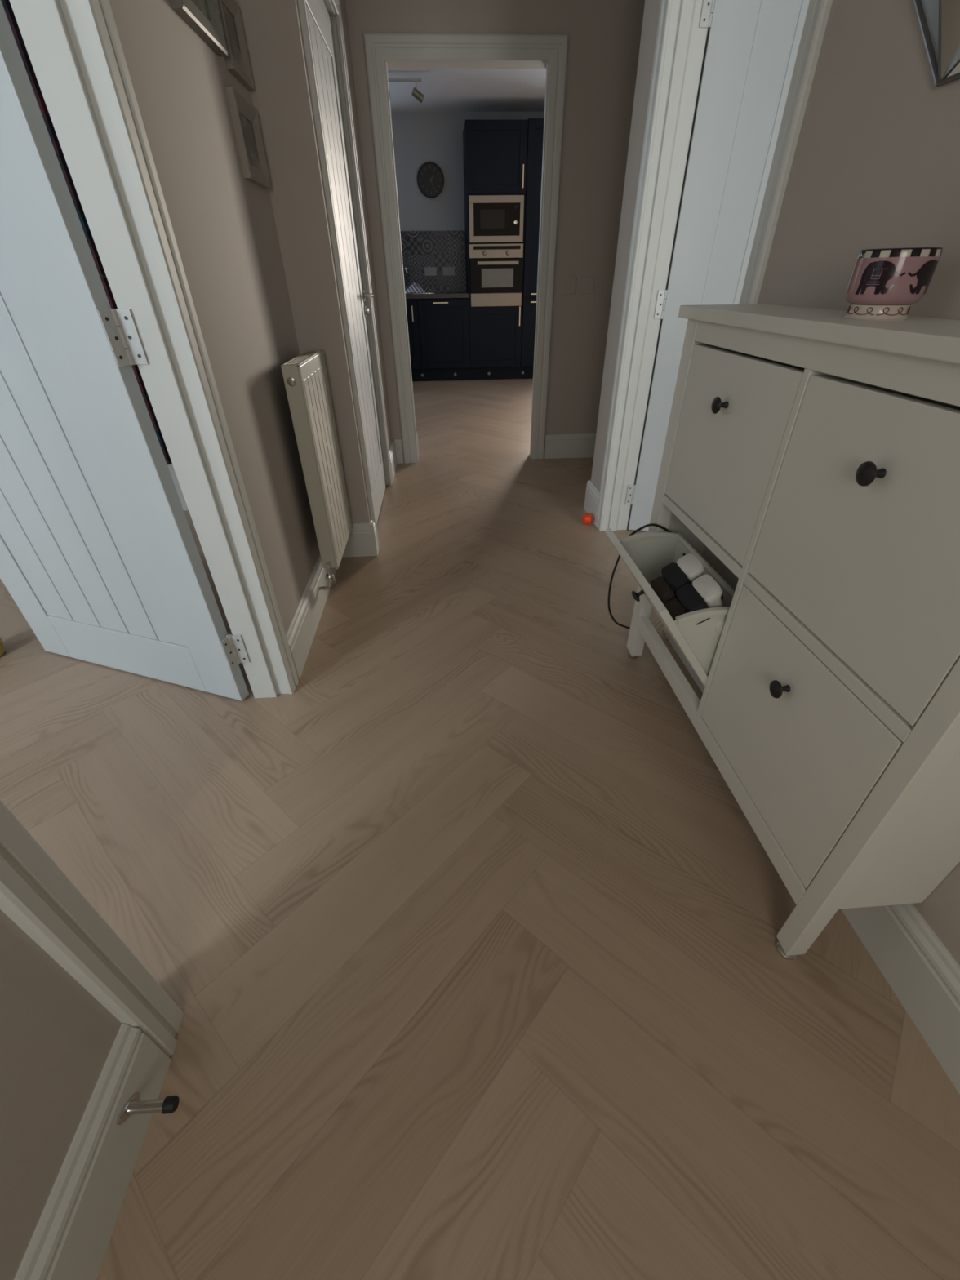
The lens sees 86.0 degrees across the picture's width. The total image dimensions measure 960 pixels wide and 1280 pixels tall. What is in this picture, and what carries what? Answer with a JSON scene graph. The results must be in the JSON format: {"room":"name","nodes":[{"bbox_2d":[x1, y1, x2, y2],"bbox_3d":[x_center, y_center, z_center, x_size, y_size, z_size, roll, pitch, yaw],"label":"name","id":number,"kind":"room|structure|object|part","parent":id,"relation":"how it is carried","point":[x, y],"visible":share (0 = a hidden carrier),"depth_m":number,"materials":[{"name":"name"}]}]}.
{"room":"home hallway","nodes":[
{"label":"home hallway","id":0,"kind":"room"},
{"bbox_2d":[167,463,188,511],"bbox_3d":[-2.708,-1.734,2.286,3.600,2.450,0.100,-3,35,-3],"label":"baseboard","id":1,"kind":"structure","parent":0,"point":[171,467],"depth_m":2.92,"materials":[{"name":"paint"}]},
{"bbox_2d":[0,0,172,464],"bbox_3d":[-1.602,-1.645,2.297,1.200,1.667,0.140,-3,35,-3],"label":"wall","id":2,"kind":"structure","parent":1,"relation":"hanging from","point":[6,5],"depth_m":2.08,"materials":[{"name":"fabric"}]},
{"bbox_2d":[0,0,391,1279],"bbox_3d":[-0.622,-0.815,0.942,0.335,2.450,5.060,-3,35,-3],"label":"wall","id":3,"kind":"structure","parent":0,"point":[258,262],"depth_m":1.36,"materials":[{"name":"paint"}]},
{"bbox_2d":[13,1023,171,1279],"bbox_3d":[-0.486,1.115,0.190,0.018,0.162,1.595,-3,35,-3],"label":"baseboard","id":4,"kind":"structure","parent":3,"relation":"attached to","point":[70,1239],"depth_m":0.71,"materials":[{"name":"white wood"}]},
{"bbox_2d":[115,1092,179,1124],"bbox_3d":[-0.491,0.699,0.772,0.071,0.037,0.042,-3,35,-3],"label":"door stop","id":5,"kind":"object","parent":4,"relation":"attached to","point":[169,1104],"visible":1,"depth_m":0.77,"materials":[{"name":"silver metal"}]},
{"bbox_3d":[-0.524,0.700,0.770,0.005,0.037,0.042,-3,35,-3],"label":"plate","id":6,"kind":"part","parent":5,"relation":"part of","materials":[{"name":"silver metal"}]},
{"bbox_3d":[-0.499,0.699,0.771,0.055,0.019,0.019,-3,35,-3],"label":"stem","id":7,"kind":"part","parent":5,"relation":"part of","materials":[{"name":"silver metal"}]},
{"bbox_2d":[8,0,288,697],"bbox_3d":[-0.650,-0.389,0.720,0.110,2.010,0.924,-3,35,-3],"label":"lining","id":8,"kind":"object","parent":3,"relation":"attached to","point":[58,39],"visible":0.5,"depth_m":1.02,"materials":[{"name":"white paint"}]},
{"bbox_2d":[0,0,249,701],"bbox_3d":[-1.153,-0.687,1.169,0.917,1.979,0.118,11,37,16],"label":"door","id":9,"kind":"structure","parent":8,"relation":"attached to","point":[100,557],"depth_m":1.28,"materials":[{"name":"white paint"}]},
{"bbox_3d":[-0.735,-0.623,1.062,0.056,0.100,0.019,-24,42,-29],"label":"hinge plate","id":10,"kind":"part","parent":9,"relation":"part of","materials":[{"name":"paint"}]},
{"bbox_3d":[-0.726,0.033,1.525,0.056,0.100,0.019,-24,42,-29],"label":"hinge plate","id":11,"kind":"part","parent":9,"relation":"part of","materials":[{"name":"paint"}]},
{"bbox_2d":[0,0,298,1057],"bbox_3d":[-0.589,-0.416,0.707,0.018,2.068,1.022,-3,35,-3],"label":"door frame","id":12,"kind":"structure","parent":3,"relation":"attached to","point":[36,895],"depth_m":0.85,"materials":[{"name":"white wood"}]},
{"bbox_2d":[169,0,227,56],"bbox_3d":[-0.666,-1.623,1.111,0.026,0.425,0.300,-3,35,-3],"label":"picture frame","id":13,"kind":"object","parent":3,"relation":"attached to","point":[202,16],"visible":1,"depth_m":1.25,"materials":[{"name":"grey wood"}]},
{"bbox_2d":[191,0,209,21],"bbox_3d":[-0.675,-1.622,1.110,0.006,0.344,0.219,-3,35,-3],"label":"print","id":14,"kind":"object","parent":13,"relation":"attached to","point":[202,7],"depth_m":1.25},
{"bbox_2d":[217,0,253,89],"bbox_3d":[-0.688,-1.683,1.435,0.020,0.170,0.200,-3,35,-3],"label":"picture frame","id":15,"kind":"object","parent":3,"relation":"attached to","point":[237,61],"visible":0.93,"depth_m":1.45,"materials":[{"name":"grey wood"}]},
{"bbox_2d":[221,1,244,68],"bbox_3d":[-0.694,-1.683,1.434,0.006,0.109,0.139,-3,35,-3],"label":"print","id":16,"kind":"object","parent":15,"relation":"attached to","point":[230,12],"depth_m":1.45},
{"bbox_2d":[225,86,271,189],"bbox_3d":[-0.683,-1.481,1.534,0.020,0.185,0.230,-3,35,-3],"label":"picture frame","id":17,"kind":"object","parent":3,"relation":"attached to","point":[244,116],"visible":1,"depth_m":1.52,"materials":[{"name":"grey wood"}]},
{"bbox_2d":[238,112,261,170],"bbox_3d":[-0.689,-1.481,1.534,0.006,0.117,0.162,-3,35,-3],"label":"print","id":18,"kind":"object","parent":17,"relation":"attached to","point":[248,121],"depth_m":1.55},
{"bbox_2d":[280,349,351,590],"bbox_3d":[-0.621,-0.643,1.984,0.102,0.786,0.464,-3,35,-3],"label":"radiator","id":19,"kind":"object","parent":3,"relation":"attached to","point":[305,379],"visible":1,"depth_m":1.86,"materials":[{"name":"metal"}]},
{"bbox_2d":[281,349,322,372],"bbox_3d":[-0.607,-0.967,1.779,0.052,0.020,0.421,-3,35,-3],"label":"grille","id":20,"kind":"object","parent":19,"relation":"attached to","point":[309,359],"depth_m":1.72,"materials":[{"name":"metal"}]},
{"bbox_3d":[-0.577,-0.685,1.980,0.012,0.707,0.419,-3,35,-3],"label":"panel","id":21,"kind":"part","parent":19,"relation":"part of","materials":[{"name":"metal"}]},
{"bbox_2d":[285,519,378,679],"bbox_3d":[-0.560,-0.219,2.080,0.193,0.162,0.982,-3,35,-3],"label":"baseboard","id":22,"kind":"structure","parent":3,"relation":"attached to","point":[362,541],"depth_m":1.97,"materials":[{"name":"white wood"}]},
{"bbox_2d":[297,0,392,546],"bbox_3d":[-0.555,-1.580,2.359,0.018,2.063,1.022,-3,35,-3],"label":"door frame","id":23,"kind":"structure","parent":3,"relation":"attached to","point":[335,4],"depth_m":2.18,"materials":[{"name":"white paint"}]},
{"bbox_2d":[323,0,389,485],"bbox_3d":[-0.691,-1.552,2.368,0.254,2.010,0.938,-3,35,-3],"label":"lining","id":24,"kind":"object","parent":3,"relation":"attached to","point":[328,5],"visible":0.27,"depth_m":2.53,"materials":[{"name":"white paint"}]},
{"bbox_2d":[305,0,386,524],"bbox_3d":[-0.572,-1.551,2.380,0.094,1.979,0.895,-3,35,-3],"label":"door","id":25,"kind":"structure","parent":24,"relation":"attached to","point":[320,24],"depth_m":2.31,"materials":[{"name":"white paint"}]},
{"bbox_3d":[-0.579,-1.774,2.653,0.059,0.052,0.145,-3,35,-3],"label":"handle","id":26,"kind":"part","parent":25,"relation":"part of","materials":[{"name":"silver metal"}]},
{"bbox_2d":[389,439,403,481],"bbox_3d":[-0.571,-1.228,3.507,0.065,0.162,0.410,-3,35,-3],"label":"baseboard","id":27,"kind":"structure","parent":3,"relation":"attached to","point":[396,448],"depth_m":3.63,"materials":[{"name":"white paint"}]},
{"bbox_2d":[386,67,546,111],"bbox_3d":[0.064,-4.680,4.016,5.800,0.080,4.180,-3,35,-3],"label":"ceiling","id":28,"kind":"structure","parent":0,"point":[444,90],"depth_m":4.96,"materials":[{"name":"paint"}]},
{"bbox_2d":[387,78,424,102],"bbox_3d":[-0.942,-4.891,4.569,0.888,0.190,0.094,-3,35,-3],"label":"track light","id":29,"kind":"object","parent":28,"relation":"attached to","point":[415,93],"visible":0.37,"depth_m":4.57,"materials":[{"name":"silver metal"}]},
{"bbox_2d":[391,111,544,266],"bbox_3d":[-0.010,-4.755,6.410,5.700,2.560,0.120,-3,35,-3],"label":"wall","id":30,"kind":"structure","parent":0,"point":[419,138],"depth_m":5.81,"materials":[{"name":"paint"}]},
{"bbox_2d":[417,161,444,198],"bbox_3d":[-0.566,-5.270,5.904,0.310,0.310,0.036,-3,35,-3],"label":"wall clock","id":31,"kind":"object","parent":30,"relation":"attached to","point":[430,177],"visible":1,"depth_m":5.90,"materials":[{"name":"metal"}]},
{"bbox_2d":[400,230,466,293],"bbox_3d":[-1.313,-4.617,6.314,2.276,0.611,0.011,-3,35,-3],"label":"backsplash","id":32,"kind":"structure","parent":30,"relation":"attached to","point":[420,250],"depth_m":6.32,"materials":[{"name":"tile"}]},
{"bbox_2d":[424,266,436,275],"bbox_3d":[-0.613,-4.572,6.390,0.146,0.086,0.014,-3,35,-3],"label":"double socket","id":33,"kind":"object","parent":32,"relation":"attached to","point":[428,271],"visible":1,"depth_m":6.39,"materials":[{"name":"plastic"}]},
{"bbox_2d":[442,266,454,275],"bbox_3d":[-0.389,-4.584,6.402,0.146,0.086,0.014,-3,35,-3],"label":"double socket","id":34,"kind":"object","parent":32,"relation":"attached to","point":[446,270],"visible":1,"depth_m":6.40,"materials":[{"name":"plastic"}]},
{"bbox_2d":[0,378,959,1279],"bbox_3d":[-0.655,-0.869,3.195,7.900,0.060,9.900,-3,35,-3],"label":"floor","id":35,"kind":"structure","parent":0,"point":[463,934],"depth_m":1.03,"materials":[{"name":"brown wood"}]},
{"bbox_2d":[0,637,4,656],"bbox_3d":[-1.763,0.033,1.835,0.112,0.062,0.112,-3,35,-3],"label":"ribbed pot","id":36,"kind":"object","parent":35,"relation":"on","point":[2,646],"visible":1,"depth_m":1.85,"materials":[{"name":"yellow ceramic"}]},
{"bbox_2d":[405,298,422,368],"bbox_3d":[-1.059,-3.858,6.489,0.608,0.740,0.631,-3,35,-3],"label":"base cabinet","id":37,"kind":"object","parent":35,"relation":"on","point":[411,304],"visible":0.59,"depth_m":6.26,"materials":[{"name":"blue wood"}]},
{"bbox_2d":[417,297,470,368],"bbox_3d":[-0.450,-3.888,6.519,0.610,0.740,0.631,-3,35,-3],"label":"base cabinet","id":38,"kind":"object","parent":35,"relation":"on","point":[443,322],"visible":1,"depth_m":6.28,"materials":[{"name":"blue wood"}]},
{"bbox_3d":[-0.466,-3.983,6.085,0.180,0.012,0.034,-3,35,-3],"label":"handle","id":39,"kind":"part","parent":38,"relation":"part of","materials":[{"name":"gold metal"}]},
{"bbox_2d":[411,366,533,381],"bbox_3d":[-0.622,-3.395,6.593,3.560,0.143,0.026,-3,35,-3],"label":"plinth","id":40,"kind":"object","parent":35,"relation":"on","point":[515,372],"visible":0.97,"depth_m":6.62,"materials":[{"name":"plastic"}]},
{"bbox_2d":[462,119,528,368],"bbox_3d":[0.166,-4.536,6.115,0.642,2.250,0.631,-3,35,-3],"label":"oven tower","id":41,"kind":"object","parent":35,"relation":"on","point":[495,151],"visible":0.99,"depth_m":5.55,"materials":[{"name":"blue wood"}]},
{"bbox_3d":[0.194,-3.728,6.354,0.638,0.643,0.020,-3,35,-3],"label":"door","id":42,"kind":"part","parent":41,"relation":"part of","materials":[{"name":"blue wood"}]},
{"bbox_2d":[469,243,523,306],"bbox_3d":[0.174,-4.340,6.142,0.614,0.592,0.460,-3,35,-3],"label":"oven","id":43,"kind":"object","parent":41,"relation":"in","point":[493,282],"visible":0.98,"depth_m":5.98,"materials":[{"name":"metal"}]},
{"bbox_3d":[0.179,-4.162,6.290,0.604,0.130,0.424,-3,35,-3],"label":"trim","id":44,"kind":"part","parent":43,"relation":"part of","materials":[{"name":"metal"}]},
{"bbox_3d":[0.174,-4.350,6.157,0.600,0.328,0.424,-3,35,-3],"label":"door glass","id":45,"kind":"part","parent":43,"relation":"part of","materials":[{"name":"black glass"}]},
{"bbox_3d":[0.184,-4.424,5.859,0.614,0.128,0.022,-3,35,-3],"label":"control panel","id":46,"kind":"part","parent":43,"relation":"part of","materials":[{"name":"metal"}]},
{"bbox_3d":[0.206,-4.319,5.901,0.475,0.032,0.038,-3,35,-3],"label":"handle","id":47,"kind":"part","parent":43,"relation":"part of","materials":[{"name":"metal"}]},
{"bbox_2d":[468,195,524,242],"bbox_3d":[0.169,-4.750,5.835,0.602,0.404,0.388,-3,35,-3],"label":"microwave","id":48,"kind":"object","parent":41,"relation":"in","point":[492,218],"visible":1,"depth_m":5.69,"materials":[{"name":"metal"}]},
{"bbox_3d":[0.172,-4.753,5.845,0.525,0.295,0.370,-3,35,-3],"label":"door glass","id":49,"kind":"part","parent":48,"relation":"part of","materials":[{"name":"black glass"}]},
{"bbox_3d":[0.174,-5.063,5.411,0.638,0.573,0.020,-3,35,-3],"label":"door","id":50,"kind":"part","parent":41,"relation":"part of","materials":[{"name":"blue wood"}]},
{"bbox_3d":[0.479,-3.909,6.218,0.012,0.200,0.034,-3,35,-3],"label":"handle","id":51,"kind":"part","parent":41,"relation":"part of","materials":[{"name":"silver metal"}]},
{"bbox_3d":[0.458,-4.940,5.489,0.012,0.190,0.034,-3,35,-3],"label":"handle","id":52,"kind":"part","parent":41,"relation":"part of","materials":[{"name":"silver metal"}]},
{"bbox_2d":[520,118,544,366],"bbox_3d":[0.807,-4.573,6.144,0.636,2.260,0.631,-3,35,-3],"label":"tall cabinet","id":53,"kind":"object","parent":35,"relation":"on","point":[535,126],"visible":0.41,"depth_m":5.80,"materials":[{"name":"blue wood"}]},
{"bbox_3d":[0.835,-3.793,6.364,0.632,0.723,0.020,-3,35,-3],"label":"door","id":54,"kind":"part","parent":53,"relation":"part of","materials":[{"name":"blue wood"}]},
{"bbox_3d":[0.821,-4.716,5.712,0.632,1.523,0.020,-3,35,-3],"label":"door","id":55,"kind":"part","parent":53,"relation":"part of","materials":[{"name":"blue wood"}]},
{"bbox_2d":[581,512,593,524],"bbox_3d":[0.573,-0.648,2.751,0.061,0.060,0.059,-3,35,-3],"label":"ball","id":56,"kind":"object","parent":35,"relation":"on","point":[587,518],"visible":1,"depth_m":2.73,"materials":[{"name":"orange plastic"}]},
{"bbox_2d":[604,303,959,959],"bbox_3d":[0.566,-0.089,1.119,0.348,1.031,1.076,-3,35,-3],"label":"cabinet","id":57,"kind":"object","parent":35,"relation":"on","point":[810,465],"visible":0.97,"depth_m":0.86,"materials":[{"name":"white paint"}]},
{"bbox_3d":[0.419,-0.121,1.359,0.032,0.034,0.034,-32,32,17],"label":"knob","id":58,"kind":"part","parent":57,"relation":"part of","materials":[{"name":"black metal"}]},
{"bbox_2d":[607,523,671,633],"bbox_3d":[0.548,-0.158,1.648,0.223,0.480,0.196,-3,35,-3],"label":"cable","id":59,"kind":"object","parent":57,"relation":"attached to","point":[651,524],"visible":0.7,"depth_m":1.69,"materials":[{"name":"black rubber"}]},
{"bbox_3d":[0.493,-0.073,1.399,0.018,0.371,0.449,-32,32,17],"label":"door","id":60,"kind":"part","parent":57,"relation":"part of","materials":[{"name":"white paint"}]},
{"bbox_3d":[0.531,-0.361,1.512,0.037,0.989,0.057,-3,35,-3],"label":"leg","id":61,"kind":"part","parent":57,"relation":"part of","materials":[{"name":"white paint"}]},
{"bbox_2d":[650,553,704,604],"bbox_3d":[0.535,-0.110,1.313,0.191,0.214,0.098,-3,35,-3],"label":"trainer","id":62,"kind":"object","parent":57,"relation":"in","point":[688,567],"visible":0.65,"depth_m":1.26,"materials":[{"name":"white fabric"}]},
{"bbox_2d":[664,573,722,620],"bbox_3d":[0.544,-0.049,1.233,0.194,0.213,0.098,-3,35,-3],"label":"trainer","id":63,"kind":"object","parent":57,"relation":"in","point":[704,593],"visible":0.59,"depth_m":1.18,"materials":[{"name":"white fabric"}]},
{"bbox_3d":[0.625,-0.444,1.482,0.157,0.822,0.018,-3,35,-3],"label":"panel","id":64,"kind":"part","parent":57,"relation":"part of","materials":[{"name":"white paint"}]},
{"bbox_3d":[0.594,-0.183,1.330,0.016,0.016,0.428,-32,32,17],"label":"bin rail","id":65,"kind":"part","parent":57,"relation":"part of","materials":[{"name":"white plastic"}]},
{"bbox_3d":[0.513,-0.501,1.099,0.032,0.034,0.034,-3,35,-3],"label":"knob","id":66,"kind":"part","parent":57,"relation":"part of","materials":[{"name":"black metal"}]},
{"bbox_3d":[0.563,0.204,1.313,0.025,0.047,0.922,-3,35,-3],"label":"rail","id":67,"kind":"part","parent":57,"relation":"part of","materials":[{"name":"white paint"}]},
{"bbox_3d":[0.537,-0.430,1.151,0.018,0.361,0.449,-3,35,-3],"label":"door","id":68,"kind":"part","parent":57,"relation":"part of","materials":[{"name":"white paint"}]},
{"bbox_3d":[0.556,-0.131,1.075,0.021,0.776,0.016,-3,35,-3],"label":"post","id":69,"kind":"part","parent":57,"relation":"part of","materials":[{"name":"white paint"}]},
{"bbox_3d":[0.550,0.090,0.943,0.032,0.034,0.034,-3,35,-3],"label":"knob","id":70,"kind":"part","parent":57,"relation":"part of","materials":[{"name":"black metal"}]},
{"bbox_3d":[0.556,-0.134,1.074,0.020,0.023,0.922,-3,35,-3],"label":"rail","id":71,"kind":"part","parent":57,"relation":"part of","materials":[{"name":"white paint"}]},
{"bbox_3d":[0.575,0.165,0.998,0.018,0.371,0.447,-3,35,-3],"label":"door","id":72,"kind":"part","parent":57,"relation":"part of","materials":[{"name":"white paint"}]},
{"bbox_3d":[0.551,-0.466,0.840,0.020,0.043,0.922,-3,35,-3],"label":"rail","id":73,"kind":"part","parent":57,"relation":"part of","materials":[{"name":"white paint"}]},
{"bbox_3d":[0.728,-0.161,1.082,0.006,0.813,0.974,-3,35,-3],"label":"panel","id":74,"kind":"part","parent":57,"relation":"part of","materials":[{"name":"white paint"}]},
{"bbox_3d":[0.570,-0.160,0.769,0.018,0.361,0.447,-3,35,-3],"label":"door","id":75,"kind":"part","parent":57,"relation":"part of","materials":[{"name":"white paint"}]},
{"bbox_3d":[0.599,0.196,0.722,0.037,0.989,0.037,-3,35,-3],"label":"leg","id":76,"kind":"part","parent":57,"relation":"part of","materials":[{"name":"white paint"}]},
{"bbox_3d":[0.546,-0.231,0.717,0.032,0.034,0.034,-3,35,-3],"label":"knob","id":77,"kind":"part","parent":57,"relation":"part of","materials":[{"name":"black metal"}]},
{"bbox_2d":[844,247,942,320],"bbox_3d":[0.639,-0.557,0.808,0.107,0.090,0.107,-3,35,-3],"label":"pot","id":78,"kind":"object","parent":57,"relation":"on","point":[883,285],"visible":1,"depth_m":0.78,"materials":[{"name":"pink ceramic"}]},
{"bbox_3d":[0.695,0.126,0.673,0.157,0.822,0.018,-3,35,-3],"label":"panel","id":79,"kind":"part","parent":57,"relation":"part of","materials":[{"name":"white paint"}]},
{"bbox_3d":[-1.892,-3.826,6.461,1.056,0.740,0.597,-3,35,-3],"label":"base cabinet","id":80,"kind":"object","parent":35,"relation":"on","visible":0},
{"bbox_2d":[404,292,468,298],"bbox_3d":[-1.288,-4.174,6.258,2.276,0.045,0.612,-3,35,-3],"label":"countertop","id":81,"kind":"structure","parent":80,"relation":"on","point":[437,295],"depth_m":6.05,"materials":[{"name":"stone"}]},
{"bbox_2d":[403,264,410,291],"bbox_3d":[-0.901,-4.412,6.297,0.100,0.282,0.159,-3,35,-3],"label":"tap","id":82,"kind":"object","parent":81,"relation":"on","point":[404,265],"visible":0.59,"depth_m":6.23,"materials":[{"name":"silver metal"}]},
{"bbox_3d":[-0.910,-4.413,6.297,0.029,0.282,0.170,-16,38,-21],"label":"spout","id":83,"kind":"part","parent":82,"relation":"part of","materials":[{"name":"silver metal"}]},
{"bbox_2d":[404,282,425,293],"bbox_3d":[-0.770,-4.159,6.078,0.240,0.110,0.200,-3,35,-3],"label":"tea towel","id":84,"kind":"object","parent":81,"relation":"on","point":[415,287],"visible":0.98,"depth_m":6.04,"materials":[{"name":"fabric"}]},
{"bbox_2d":[406,292,434,293],"bbox_3d":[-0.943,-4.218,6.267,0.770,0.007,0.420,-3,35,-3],"label":"sink","id":85,"kind":"object","parent":81,"relation":"in","point":[412,292],"visible":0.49,"depth_m":6.12,"materials":[{"name":"silver metal"}]},
{"bbox_2d":[345,0,644,462],"bbox_3d":[0.625,-2.421,3.093,3.200,2.560,0.120,-3,35,-3],"label":"wall","id":86,"kind":"structure","parent":0,"point":[604,40],"depth_m":2.81,"materials":[{"name":"paint"}]},
{"bbox_2d":[416,432,419,457],"bbox_3d":[-0.480,-1.431,3.785,0.055,0.172,0.020,-3,35,-3],"label":"baseboard","id":87,"kind":"structure","parent":86,"relation":"attached to","point":[416,433],"depth_m":3.78,"materials":[{"name":"white paint"}]},
{"bbox_2d":[363,32,568,463],"bbox_3d":[-0.052,-2.149,3.143,1.017,2.075,0.018,-3,35,-3],"label":"door frame","id":88,"kind":"structure","parent":86,"relation":"attached to","point":[380,47],"depth_m":2.79,"materials":[{"name":"white paint"}]},
{"bbox_2d":[384,60,549,461],"bbox_3d":[-0.054,-2.158,3.221,0.878,2.000,0.124,-3,35,-3],"label":"lining","id":89,"kind":"object","parent":86,"relation":"attached to","point":[388,64],"visible":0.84,"depth_m":2.74,"materials":[{"name":"white paint"}]},
{"bbox_2d":[544,433,595,458],"bbox_3d":[1.305,-1.435,3.762,1.675,0.162,0.018,-3,35,-3],"label":"baseboard","id":90,"kind":"structure","parent":86,"relation":"attached to","point":[558,446],"depth_m":3.72,"materials":[{"name":"white wood"}]},
{"bbox_2d":[579,276,595,293],"bbox_3d":[0.663,-2.188,3.180,0.086,0.086,0.012,-3,35,-3],"label":"light switch","id":91,"kind":"object","parent":86,"relation":"attached to","point":[587,283],"visible":1,"depth_m":3.18,"materials":[{"name":"plastic"}]},
{"bbox_2d":[591,0,959,965],"bbox_3d":[2.039,-0.654,0.658,2.600,2.450,4.040,-3,35,-3],"label":"wall","id":92,"kind":"structure","parent":0,"point":[876,162],"depth_m":0.96,"materials":[{"name":"paint"}]},
{"bbox_2d":[583,480,599,525],"bbox_3d":[1.412,-0.792,2.850,1.618,0.162,0.256,-3,35,-3],"label":"baseboard","id":93,"kind":"structure","parent":92,"relation":"attached to","point":[592,493],"depth_m":2.79,"materials":[{"name":"white wood"}]},
{"bbox_2d":[601,0,707,531],"bbox_3d":[0.723,-1.131,1.742,0.134,2.010,0.955,-3,35,-3],"label":"lining","id":94,"kind":"object","parent":92,"relation":"attached to","point":[686,41],"visible":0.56,"depth_m":1.99,"materials":[{"name":"white wood"}]},
{"bbox_2d":[625,0,809,530],"bbox_3d":[1.169,-1.335,2.039,0.906,1.979,0.104,6,36,9],"label":"door","id":95,"kind":"structure","parent":94,"relation":"attached to","point":[752,48],"depth_m":1.86,"materials":[{"name":"white paint"}]},
{"bbox_3d":[0.762,-0.734,2.592,0.055,0.100,0.021,-29,44,-34],"label":"hinge plate","id":96,"kind":"part","parent":95,"relation":"part of","materials":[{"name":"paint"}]},
{"bbox_3d":[0.753,-1.388,2.131,0.055,0.100,0.021,-29,44,-34],"label":"hinge plate","id":97,"kind":"part","parent":95,"relation":"part of","materials":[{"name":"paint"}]},
{"bbox_3d":[0.743,-2.049,1.663,0.055,0.100,0.021,-29,44,-34],"label":"hinge plate","id":98,"kind":"part","parent":95,"relation":"part of","materials":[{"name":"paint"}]},
{"bbox_2d":[595,0,832,638],"bbox_3d":[0.649,-1.151,1.722,0.018,2.068,1.060,-3,35,-3],"label":"door frame","id":99,"kind":"structure","parent":92,"relation":"attached to","point":[818,11],"depth_m":1.25,"materials":[{"name":"white wood"}]},
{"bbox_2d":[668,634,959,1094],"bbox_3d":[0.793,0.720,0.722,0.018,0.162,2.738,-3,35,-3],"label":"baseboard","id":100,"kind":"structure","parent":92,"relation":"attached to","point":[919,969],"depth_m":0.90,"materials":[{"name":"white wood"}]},
{"bbox_2d":[913,0,959,86],"bbox_3d":[0.706,-1.095,0.436,0.038,0.804,0.804,-3,35,-3],"label":"wall mirror","id":101,"kind":"object","parent":92,"relation":"attached to","point":[939,20],"visible":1,"depth_m":0.79,"materials":[{"name":"silver glass"}]}
]}

